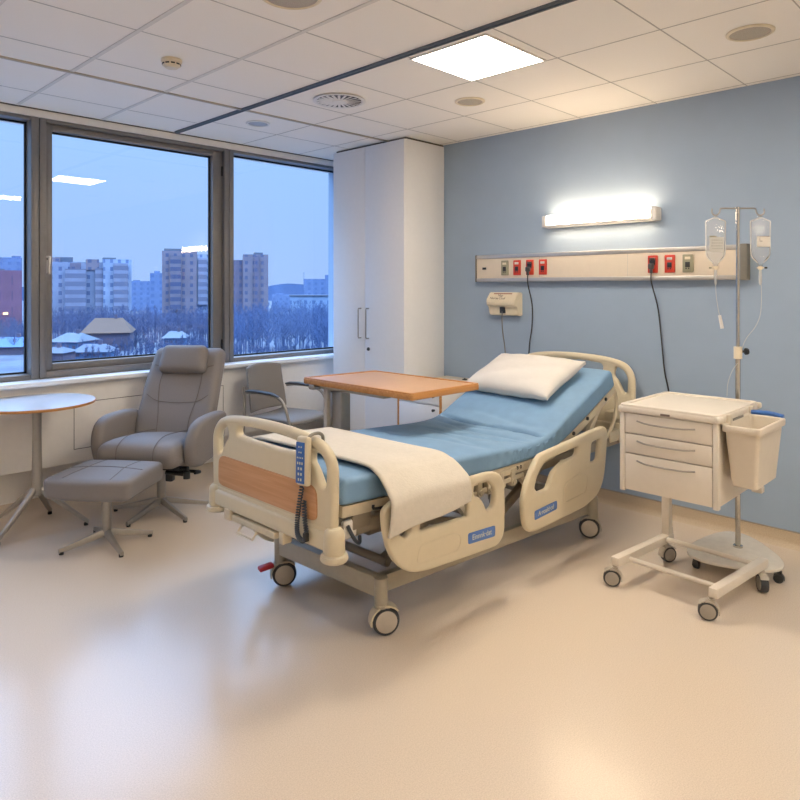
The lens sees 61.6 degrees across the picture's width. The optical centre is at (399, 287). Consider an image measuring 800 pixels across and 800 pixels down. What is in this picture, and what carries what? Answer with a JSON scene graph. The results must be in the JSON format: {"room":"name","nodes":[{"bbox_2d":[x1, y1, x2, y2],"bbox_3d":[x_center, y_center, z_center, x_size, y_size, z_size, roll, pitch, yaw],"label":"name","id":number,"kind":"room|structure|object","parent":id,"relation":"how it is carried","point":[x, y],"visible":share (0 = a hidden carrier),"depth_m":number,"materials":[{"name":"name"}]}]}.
{"room":"hospital room","nodes":[
{"label":"hospital room","id":0,"kind":"room"},
{"bbox_2d":[0,103,332,504],"bbox_3d":[-2.768,0.138,4.424,0.390,2.700,6.230,0,0,44],"label":"wall","id":1,"kind":"structure","parent":0,"point":[64,431],"depth_m":4.76,"materials":[{"name":"white paint"}]},
{"bbox_2d":[0,111,38,382],"bbox_3d":[-3.020,-0.270,4.093,0.155,1.780,1.461,0,0,44],"label":"window","id":2,"kind":"structure","parent":1,"relation":"in","point":[31,123],"depth_m":4.55,"materials":[{"name":"grey metal"}]},
{"bbox_2d":[39,118,228,378],"bbox_3d":[-1.989,-0.270,5.133,0.167,1.780,1.461,0,0,44],"label":"window","id":3,"kind":"structure","parent":1,"relation":"in","point":[218,158],"depth_m":4.99,"materials":[{"name":"metal"}]},
{"bbox_2d":[74,385,222,449],"bbox_3d":[-1.855,0.960,5.075,0.003,0.327,1.169,0,0,44],"label":"access panel","id":4,"kind":"object","parent":1,"relation":"attached to","point":[221,385],"visible":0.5,"depth_m":4.84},
{"bbox_2d":[0,353,332,390],"bbox_3d":[-2.647,0.636,4.297,0.200,0.033,6.220,0,0,44],"label":"windowsill","id":5,"kind":"object","parent":1,"relation":"attached to","point":[138,373],"depth_m":4.79,"materials":[{"name":"white"}]},
{"bbox_2d":[0,102,332,160],"bbox_3d":[-2.660,-1.209,4.317,0.013,0.006,6.230,0,0,44],"label":"trim","id":6,"kind":"structure","parent":1,"relation":"attached to","point":[0,102],"depth_m":5.10,"materials":[{"name":"black metal"}]},
{"bbox_2d":[229,149,332,361],"bbox_3d":[-1.016,-0.270,6.133,0.155,1.780,1.321,0,0,44],"label":"window","id":7,"kind":"structure","parent":1,"relation":"in","point":[232,153],"depth_m":5.75,"materials":[{"name":"grey metal"}]},
{"bbox_2d":[0,462,799,799],"bbox_3d":[-0.065,1.538,1.767,7.970,0.100,6.430,0,0,44],"label":"floor","id":8,"kind":"structure","parent":0,"point":[174,667],"depth_m":2.61,"materials":[{"name":"plastic"}]},
{"bbox_2d":[0,393,95,539],"bbox_3d":[-2.243,1.095,4.145,0.666,0.787,0.666,0,0,44],"label":"round table","id":9,"kind":"object","parent":8,"relation":"on","point":[34,404],"visible":0.98,"depth_m":4.12,"materials":[{"name":"grey metal"}]},
{"bbox_2d":[44,460,162,557],"bbox_3d":[-1.705,1.261,3.881,0.508,0.454,0.470,0,0,6],"label":"footstool","id":10,"kind":"object","parent":8,"relation":"on","point":[106,482],"visible":1,"depth_m":3.76,"materials":[{"name":"grey leather"}]},
{"bbox_2d":[44,460,162,501],"bbox_3d":[-1.705,1.110,3.881,0.508,0.146,0.470,0,0,6],"label":"cushion","id":11,"kind":"object","parent":10,"relation":"on","point":[90,480],"depth_m":3.70,"materials":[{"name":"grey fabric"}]},
{"bbox_2d":[91,345,225,526],"bbox_3d":[-1.580,0.950,4.571,0.733,1.076,0.914,0,0,6],"label":"recliner chair","id":12,"kind":"object","parent":8,"relation":"on","point":[175,421],"visible":0.95,"depth_m":4.60,"materials":[{"name":"grey leather"}]},
{"bbox_2d":[242,362,330,432],"bbox_3d":[-0.939,1.054,5.456,0.574,0.862,0.570,0,0,29],"label":"chair","id":13,"kind":"object","parent":8,"relation":"on","point":[265,383],"visible":0.8,"depth_m":5.50,"materials":[{"name":"grey fabric"}]},
{"bbox_2d":[333,137,443,430],"bbox_3d":[-0.123,0.138,5.817,0.880,2.700,0.524,0,0,44],"label":"wardrobe","id":14,"kind":"object","parent":8,"relation":"on","point":[388,197],"visible":0.73,"depth_m":5.58,"materials":[{"name":"white laminate"}]},
{"bbox_2d":[304,370,478,534],"bbox_3d":[-0.134,1.028,4.072,0.968,0.921,0.760,0,0,44],"label":"table","id":15,"kind":"object","parent":8,"relation":"on","point":[374,383],"visible":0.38,"depth_m":4.11,"materials":[{"name":"brown wood"}]},
{"bbox_2d":[206,351,635,635],"bbox_3d":[0.312,0.969,3.790,1.036,1.038,2.604,0,0,44],"label":"hospital bed","id":16,"kind":"object","parent":8,"relation":"on","point":[255,487],"visible":0.71,"depth_m":3.06,"materials":[{"name":"beige plastic"}]},
{"bbox_2d":[294,431,324,543],"bbox_3d":[-0.362,0.791,2.688,0.097,0.436,0.113,0,0,44],"label":"remote","id":17,"kind":"object","parent":16,"relation":"hanging from","point":[303,444],"visible":1,"depth_m":2.65,"materials":[{"name":"beige plastic"}]},
{"bbox_2d":[263,368,613,504],"bbox_3d":[0.273,0.722,3.758,0.851,0.402,2.281,0,0,44],"label":"mattress","id":18,"kind":"object","parent":16,"relation":"on","point":[482,431],"visible":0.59,"depth_m":3.85,"materials":[{"name":"blue fabric"}]},
{"bbox_2d":[252,427,471,538],"bbox_3d":[-0.234,0.861,3.182,1.067,0.265,0.527,0,0,44],"label":"blanket","id":19,"kind":"object","parent":18,"relation":"on","point":[421,484],"visible":0.71,"depth_m":2.90,"materials":[{"name":"white fabric"}]},
{"bbox_2d":[467,353,585,399],"bbox_3d":[0.799,0.569,4.388,0.418,0.242,0.690,0,0,-41],"label":"pillow","id":20,"kind":"object","parent":18,"relation":"on","point":[539,377],"visible":0.88,"depth_m":4.25,"materials":[{"name":"white fabric"}]},
{"bbox_2d":[397,376,468,424],"bbox_3d":[0.342,1.105,5.283,0.464,0.765,0.615,0,0,44],"label":"base cabinet","id":21,"kind":"object","parent":8,"relation":"on","point":[423,409],"visible":0.2,"depth_m":5.07,"materials":[{"name":"white laminate"}]},
{"bbox_2d":[603,391,769,620],"bbox_3d":[1.444,1.032,3.350,0.638,0.913,0.636,0,0,44],"label":"trolley","id":22,"kind":"object","parent":8,"relation":"on","point":[673,445],"visible":0.99,"depth_m":3.21,"materials":[{"name":"beige plastic"}]},
{"bbox_2d":[722,405,784,489],"bbox_3d":[1.646,0.737,3.109,0.169,0.318,0.408,0,0,44],"label":"waste bin","id":23,"kind":"object","parent":22,"relation":"hanging from","point":[753,440],"visible":1,"depth_m":3.01,"materials":[{"name":"beige plastic"}]},
{"bbox_2d":[687,207,784,583],"bbox_3d":[1.825,0.525,3.583,0.458,1.925,0.564,0,0,44],"label":"stand","id":24,"kind":"object","parent":8,"relation":"on","point":[738,544],"visible":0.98,"depth_m":3.61,"materials":[{"name":"metal"}]},
{"bbox_2d":[705,216,725,328],"bbox_3d":[1.704,-0.088,3.622,0.113,0.616,0.033,0,0,0],"label":"bag","id":25,"kind":"object","parent":24,"relation":"hanging from","point":[716,243],"visible":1,"depth_m":3.62,"materials":[{"name":"clear plastic"}]},
{"bbox_2d":[727,216,770,390],"bbox_3d":[1.881,0.093,3.616,0.243,0.979,0.040,0,0,-5],"label":"bag","id":26,"kind":"object","parent":24,"relation":"hanging from","point":[762,241],"visible":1,"depth_m":3.61,"materials":[{"name":"clear plastic"}]},
{"bbox_2d":[0,0,799,159],"bbox_3d":[-0.065,-1.262,1.767,7.970,0.100,6.430,0,0,44],"label":"ceiling","id":27,"kind":"structure","parent":0,"point":[385,29],"depth_m":3.58,"materials":[{"name":"tile"}]},
{"bbox_2d":[161,56,181,69],"bbox_3d":[-1.212,-1.188,3.560,0.110,0.049,0.110,0,0,44],"label":"smoke detector","id":28,"kind":"object","parent":27,"relation":"attached to","point":[169,62],"visible":1,"depth_m":3.53,"materials":[{"name":"beige plastic"}]},
{"bbox_2d":[0,0,379,119],"bbox_3d":[-0.621,-1.215,1.016,7.510,0.014,3.322,0,0,44],"label":"trim","id":29,"kind":"structure","parent":27,"relation":"attached to","point":[183,3],"depth_m":3.38,"materials":[{"name":"grey metal"}]},
{"bbox_2d":[0,55,388,141],"bbox_3d":[-1.963,-1.212,3.632,0.022,0.020,6.230,0,0,44],"label":"metal strip","id":30,"kind":"object","parent":27,"relation":"attached to","point":[1,57],"visible":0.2,"depth_m":4.17,"materials":[{"name":"grey metal"}]},
{"bbox_2d":[246,120,269,126],"bbox_3d":[-1.044,-1.206,4.930,0.176,0.010,0.176,0,0,44],"label":"recessed light","id":31,"kind":"object","parent":27,"relation":"in","point":[255,123],"visible":1,"depth_m":4.92,"materials":[{"name":"white paint"}]},
{"bbox_2d":[262,0,321,9],"bbox_3d":[-0.452,-1.206,2.779,0.260,0.010,0.260,0,0,44],"label":"ceiling speaker","id":32,"kind":"object","parent":27,"relation":"attached to","point":[283,4],"visible":1,"depth_m":2.84,"materials":[{"name":"beige plastic"}]},
{"bbox_2d":[267,0,317,7],"bbox_3d":[-0.452,-1.205,2.779,0.232,0.004,0.232,0,0,44],"label":"grille","id":33,"kind":"object","parent":32,"relation":"attached to","point":[276,3],"depth_m":2.84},
{"bbox_2d":[313,93,365,108],"bbox_3d":[-0.392,-1.201,4.324,0.340,0.014,0.340,0,0,44],"label":"ceiling vent","id":34,"kind":"object","parent":27,"relation":"in","point":[331,100],"visible":1,"depth_m":4.30,"materials":[{"name":"white metal"}]},
{"bbox_2d":[175,0,576,133],"bbox_3d":[0.936,-1.207,2.579,7.480,0.030,0.034,0,0,44],"label":"strip","id":35,"kind":"object","parent":27,"relation":"attached to","point":[557,3],"visible":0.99,"depth_m":3.48,"materials":[{"name":"black metal"}]},
{"bbox_2d":[0,0,799,153],"bbox_3d":[0.028,-1.216,1.676,7.510,0.012,6.230,0,0,44],"label":"grid","id":36,"kind":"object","parent":27,"relation":"attached to","point":[29,0],"depth_m":3.72,"materials":[{"name":"grey metal"}]},
{"bbox_2d":[455,97,484,105],"bbox_3d":[0.453,-1.206,4.349,0.196,0.010,0.196,0,0,44],"label":"ceiling speaker","id":37,"kind":"object","parent":27,"relation":"attached to","point":[465,101],"visible":1,"depth_m":4.33,"materials":[{"name":"beige plastic"}]},
{"bbox_2d":[457,99,482,104],"bbox_3d":[0.453,-1.205,4.349,0.168,0.004,0.168,0,0,44],"label":"grille","id":38,"kind":"object","parent":37,"relation":"attached to","point":[459,101],"depth_m":4.34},
{"bbox_2d":[410,33,545,81],"bbox_3d":[0.413,-1.208,3.552,0.504,0.008,0.524,0,0,44],"label":"recessed light","id":39,"kind":"object","parent":27,"relation":"in","point":[485,55],"visible":1,"depth_m":3.53,"materials":[{"name":"white paint"}]},
{"bbox_2d":[725,24,774,41],"bbox_3d":[1.659,-1.206,3.179,0.210,0.010,0.210,0,0,44],"label":"ceiling speaker","id":40,"kind":"object","parent":27,"relation":"attached to","point":[751,32],"visible":1,"depth_m":3.17,"materials":[{"name":"beige plastic"}]},
{"bbox_2d":[729,27,770,39],"bbox_3d":[1.659,-1.205,3.179,0.182,0.004,0.182,0,0,44],"label":"grille","id":41,"kind":"object","parent":40,"relation":"attached to","point":[740,33],"depth_m":3.17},
{"bbox_2d":[328,76,799,532],"bbox_3d":[2.118,0.138,4.060,7.870,2.700,0.100,0,0,44],"label":"wall","id":42,"kind":"structure","parent":0,"point":[690,157],"depth_m":4.40,"materials":[{"name":"blue paint"}]},
{"bbox_2d":[486,292,521,352],"bbox_3d":[0.808,0.461,5.202,0.270,0.855,0.107,0,0,44],"label":"wall-mounted medical device","id":43,"kind":"object","parent":42,"relation":"attached to","point":[499,303],"depth_m":5.17,"materials":[{"name":"beige plastic"}]},
{"bbox_2d":[542,206,660,228],"bbox_3d":[1.375,-0.483,4.655,0.855,0.090,0.092,0,0,44],"label":"wall lamp","id":44,"kind":"object","parent":42,"relation":"attached to","point":[643,214],"visible":1,"depth_m":4.58,"materials":[{"name":"white paint"}]},
{"bbox_2d":[547,207,650,224],"bbox_3d":[1.359,-0.492,4.640,0.777,0.072,0.042,0,0,44],"label":"diffuser","id":45,"kind":"object","parent":44,"relation":"attached to","point":[643,214],"depth_m":4.58,"materials":[{"name":"white plastic"}]},
{"bbox_2d":[475,243,749,281],"bbox_3d":[1.347,-0.156,4.698,2.028,0.216,0.071,0,0,44],"label":"panel","id":46,"kind":"object","parent":42,"relation":"attached to","point":[670,263],"visible":0.94,"depth_m":4.54,"materials":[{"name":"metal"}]},
{"bbox_2d":[501,260,508,274],"bbox_3d":[0.811,-0.155,5.188,0.066,0.114,0.014,0,0,44],"label":"socket","id":47,"kind":"object","parent":46,"relation":"attached to","point":[504,263],"depth_m":5.18,"materials":[{"name":"plastic"}]},
{"bbox_2d":[513,260,520,274],"bbox_3d":[0.891,-0.155,5.109,0.066,0.114,0.014,0,0,44],"label":"socket","id":48,"kind":"object","parent":46,"relation":"attached to","point":[516,263],"depth_m":5.10,"materials":[{"name":"plastic"}]},
{"bbox_2d":[525,267,532,353],"bbox_3d":[0.971,0.415,5.044,0.049,1.146,0.116,0,0,18],"label":"power cord","id":49,"kind":"object","parent":46,"relation":"hanging from","point":[527,269],"visible":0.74,"depth_m":5.05,"materials":[{"name":"grey rubber"}]},
{"bbox_2d":[526,260,533,274],"bbox_3d":[0.974,-0.155,5.029,0.066,0.114,0.014,0,0,44],"label":"socket","id":50,"kind":"object","parent":46,"relation":"attached to","point":[529,263],"depth_m":5.01,"materials":[{"name":"plastic"}]},
{"bbox_2d":[539,259,546,274],"bbox_3d":[1.054,-0.155,4.949,0.066,0.114,0.014,0,0,44],"label":"socket","id":51,"kind":"object","parent":46,"relation":"attached to","point":[542,262],"depth_m":4.94,"materials":[{"name":"plastic"}]},
{"bbox_2d":[648,255,657,272],"bbox_3d":[1.646,-0.155,4.367,0.066,0.114,0.014,0,0,44],"label":"socket","id":52,"kind":"object","parent":46,"relation":"attached to","point":[652,259],"depth_m":4.35,"materials":[{"name":"plastic"}]},
{"bbox_2d":[648,264,668,391],"bbox_3d":[1.691,0.415,4.358,0.164,1.146,0.068,0,0,5],"label":"power cord","id":53,"kind":"object","parent":46,"relation":"hanging from","point":[650,266],"visible":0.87,"depth_m":4.36,"materials":[{"name":"grey rubber"}]},
{"bbox_2d":[665,255,674,272],"bbox_3d":[1.725,-0.155,4.290,0.066,0.114,0.014,0,0,44],"label":"socket","id":54,"kind":"object","parent":46,"relation":"attached to","point":[669,259],"depth_m":4.28,"materials":[{"name":"plastic"}]},
{"bbox_2d":[682,254,692,271],"bbox_3d":[1.807,-0.155,4.210,0.066,0.114,0.014,0,0,44],"label":"socket","id":55,"kind":"object","parent":46,"relation":"attached to","point":[687,259],"depth_m":4.20,"materials":[{"name":"plastic"}]},
{"bbox_2d":[536,474,799,550],"bbox_3d":[2.199,1.445,3.878,7.500,0.086,0.045,0,0,44],"label":"baseboard","id":56,"kind":"structure","parent":42,"relation":"attached to","point":[777,537],"depth_m":4.20,"materials":[{"name":"plastic"}]},
{"label":"outside","id":57,"kind":"structure","parent":0,"visible":0},
{"bbox_2d":[0,301,326,372],"bbox_3d":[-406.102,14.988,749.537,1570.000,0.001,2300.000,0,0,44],"label":"ground","id":58,"kind":"structure","parent":57,"point":[8,363],"depth_m":163.51,"materials":[{"name":"white snow"}]},
{"bbox_2d":[0,269,21,331],"bbox_3d":[-135.544,4.443,217.629,21.784,21.091,18.400,0,0,-32],"label":"building","id":59,"kind":"structure","parent":58,"relation":"on","point":[10,280],"depth_m":214.41,"materials":[{"name":"brick"}]},
{"bbox_2d":[0,256,21,269],"bbox_3d":[-207.505,-0.621,337.008,30.153,31.218,16.000,0,0,-32],"label":"apartment block","id":60,"kind":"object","parent":58,"relation":"on","point":[15,262],"visible":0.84,"depth_m":335.75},
{"bbox_2d":[0,315,23,344],"bbox_3d":[-106.060,10.845,175.021,66.103,8.329,27.507,0,0,44],"label":"woodland","id":61,"kind":"object","parent":58,"relation":"on","point":[14,329],"visible":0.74,"depth_m":164.19,"materials":[{"name":"plant"}]},
{"bbox_2d":[0,333,23,354],"bbox_3d":[-90.020,12.794,155.974,9.942,4.387,13.200,0,0,-6],"label":"house","id":62,"kind":"structure","parent":58,"relation":"on","point":[6,348],"depth_m":150.67,"materials":[{"name":"brick"}]},
{"bbox_2d":[52,343,77,360],"bbox_3d":[-68.626,12.951,133.504,6.662,4.074,6.200,0,0,0],"label":"house","id":63,"kind":"structure","parent":58,"relation":"on","point":[59,352],"depth_m":132.22,"materials":[{"name":"brick"}]},
{"bbox_2d":[52,329,98,348],"bbox_3d":[-73.713,12.167,151.984,7.176,5.642,9.200,0,0,6],"label":"house","id":64,"kind":"structure","parent":58,"relation":"on","point":[72,339],"depth_m":149.53,"materials":[{"name":"brick"}]},
{"bbox_2d":[52,257,131,329],"bbox_3d":[-113.990,1.967,246.191,27.825,26.110,19.000,0,0,-26],"label":"apartment block","id":65,"kind":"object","parent":58,"relation":"on","point":[108,282],"visible":0.77,"depth_m":241.54,"materials":[{"name":"white concrete"}]},
{"bbox_2d":[60,257,72,261],"bbox_3d":[-122.053,-10.194,243.946,5.722,1.788,6.000,0,0,-26],"label":"plant","id":66,"kind":"object","parent":65,"relation":"on","point":[62,259],"depth_m":241.60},
{"bbox_2d":[75,340,118,358],"bbox_3d":[-64.921,13.040,142.970,8.094,3.895,7.200,0,0,-9],"label":"house","id":67,"kind":"structure","parent":58,"relation":"on","point":[103,348],"depth_m":140.51,"materials":[{"name":"brick"}]},
{"bbox_2d":[81,315,135,349],"bbox_3d":[-71.879,10.790,165.737,11.492,8.396,13.200,0,0,-17],"label":"house","id":68,"kind":"structure","parent":58,"relation":"on","point":[108,329],"depth_m":161.25,"materials":[{"name":"brick"}]},
{"bbox_2d":[52,332,207,357],"bbox_3d":[-61.858,13.061,159.583,68.780,3.958,46.170,0,0,44],"label":"woodland","id":69,"kind":"object","parent":58,"relation":"on","point":[149,344],"visible":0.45,"depth_m":154.28,"materials":[{"name":"plant"}]},
{"bbox_2d":[132,280,149,310],"bbox_3d":[-170.773,4.931,437.480,14.327,20.115,16.000,0,0,-21],"label":"apartment block","id":70,"kind":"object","parent":58,"relation":"on","point":[140,289],"visible":0.75,"depth_m":430.58,"materials":[{"name":"grey concrete"}]},
{"bbox_2d":[52,303,234,342],"bbox_3d":[-82.307,10.048,214.831,97.731,9.916,67.273,0,0,44],"label":"woodland","id":71,"kind":"object","parent":58,"relation":"on","point":[200,323],"visible":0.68,"depth_m":194.60,"materials":[{"name":"plant"}]},
{"bbox_2d":[150,271,161,317],"bbox_3d":[-121.885,3.314,336.595,6.474,23.349,14.000,0,0,-20],"label":"apartment tower","id":72,"kind":"structure","parent":58,"relation":"on","point":[156,277],"depth_m":329.90,"materials":[{"name":"grey concrete"}]},
{"bbox_2d":[22,284,303,300],"bbox_3d":[-350.279,4.828,841.960,531.265,20.320,488.031,0,0,44],"label":"hills","id":73,"kind":"structure","parent":58,"relation":"on","point":[287,289],"depth_m":799.93,"materials":[{"name":"blue"}]},
{"bbox_2d":[162,328,188,346],"bbox_3d":[-57.281,12.602,171.435,6.007,4.772,8.200,0,0,-11],"label":"house","id":74,"kind":"structure","parent":58,"relation":"on","point":[170,335],"depth_m":168.62,"materials":[{"name":"brick"}]},
{"bbox_2d":[162,249,207,326],"bbox_3d":[-81.710,-0.159,268.865,25.407,30.294,17.500,0,0,-18],"label":"apartment tower","id":75,"kind":"structure","parent":58,"relation":"on","point":[184,273],"depth_m":260.59,"materials":[{"name":"grey concrete"}]},
{"bbox_2d":[164,249,181,250],"bbox_3d":[-89.569,-14.821,264.967,6.588,0.969,8.000,0,0,-18],"label":"plant","id":76,"kind":"object","parent":75,"relation":"on","point":[164,249],"depth_m":261.16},
{"bbox_2d":[234,252,267,326],"bbox_3d":[-60.241,0.519,267.406,14.427,28.937,19.000,0,0,-14],"label":"apartment tower","id":77,"kind":"structure","parent":58,"relation":"on","point":[250,273],"depth_m":259.76,"materials":[{"name":"grey concrete"}]},
{"bbox_2d":[234,299,327,353],"bbox_3d":[-33.609,9.177,206.260,108.519,11.652,88.785,0,0,44],"label":"woodland","id":78,"kind":"object","parent":58,"relation":"on","point":[254,326],"visible":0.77,"depth_m":164.27,"materials":[{"name":"plant"}]},
{"bbox_2d":[234,341,327,354],"bbox_3d":[-25.772,13.231,144.693,27.496,3.616,23.987,0,0,44],"label":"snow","id":79,"kind":"structure","parent":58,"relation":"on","point":[279,348],"depth_m":144.84,"materials":[{"name":"white snow"}]},
{"bbox_2d":[272,293,289,311],"bbox_3d":[-73.610,9.215,425.928,14.803,11.545,12.000,0,0,-10],"label":"apartment block","id":80,"kind":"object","parent":58,"relation":"on","point":[280,297],"visible":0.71,"depth_m":419.79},
{"bbox_2d":[289,295,327,316],"bbox_3d":[-34.216,9.059,306.976,31.993,11.858,15.000,0,0,-6],"label":"office block","id":81,"kind":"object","parent":58,"relation":"on","point":[322,299],"visible":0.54,"depth_m":299.13,"materials":[{"name":"grey concrete"}]},
{"bbox_2d":[304,275,327,294],"bbox_3d":[-43.432,2.487,427.463,35.245,25.003,17.000,0,0,-6],"label":"apartment block","id":82,"kind":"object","parent":58,"relation":"on","point":[311,286],"visible":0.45,"depth_m":418.77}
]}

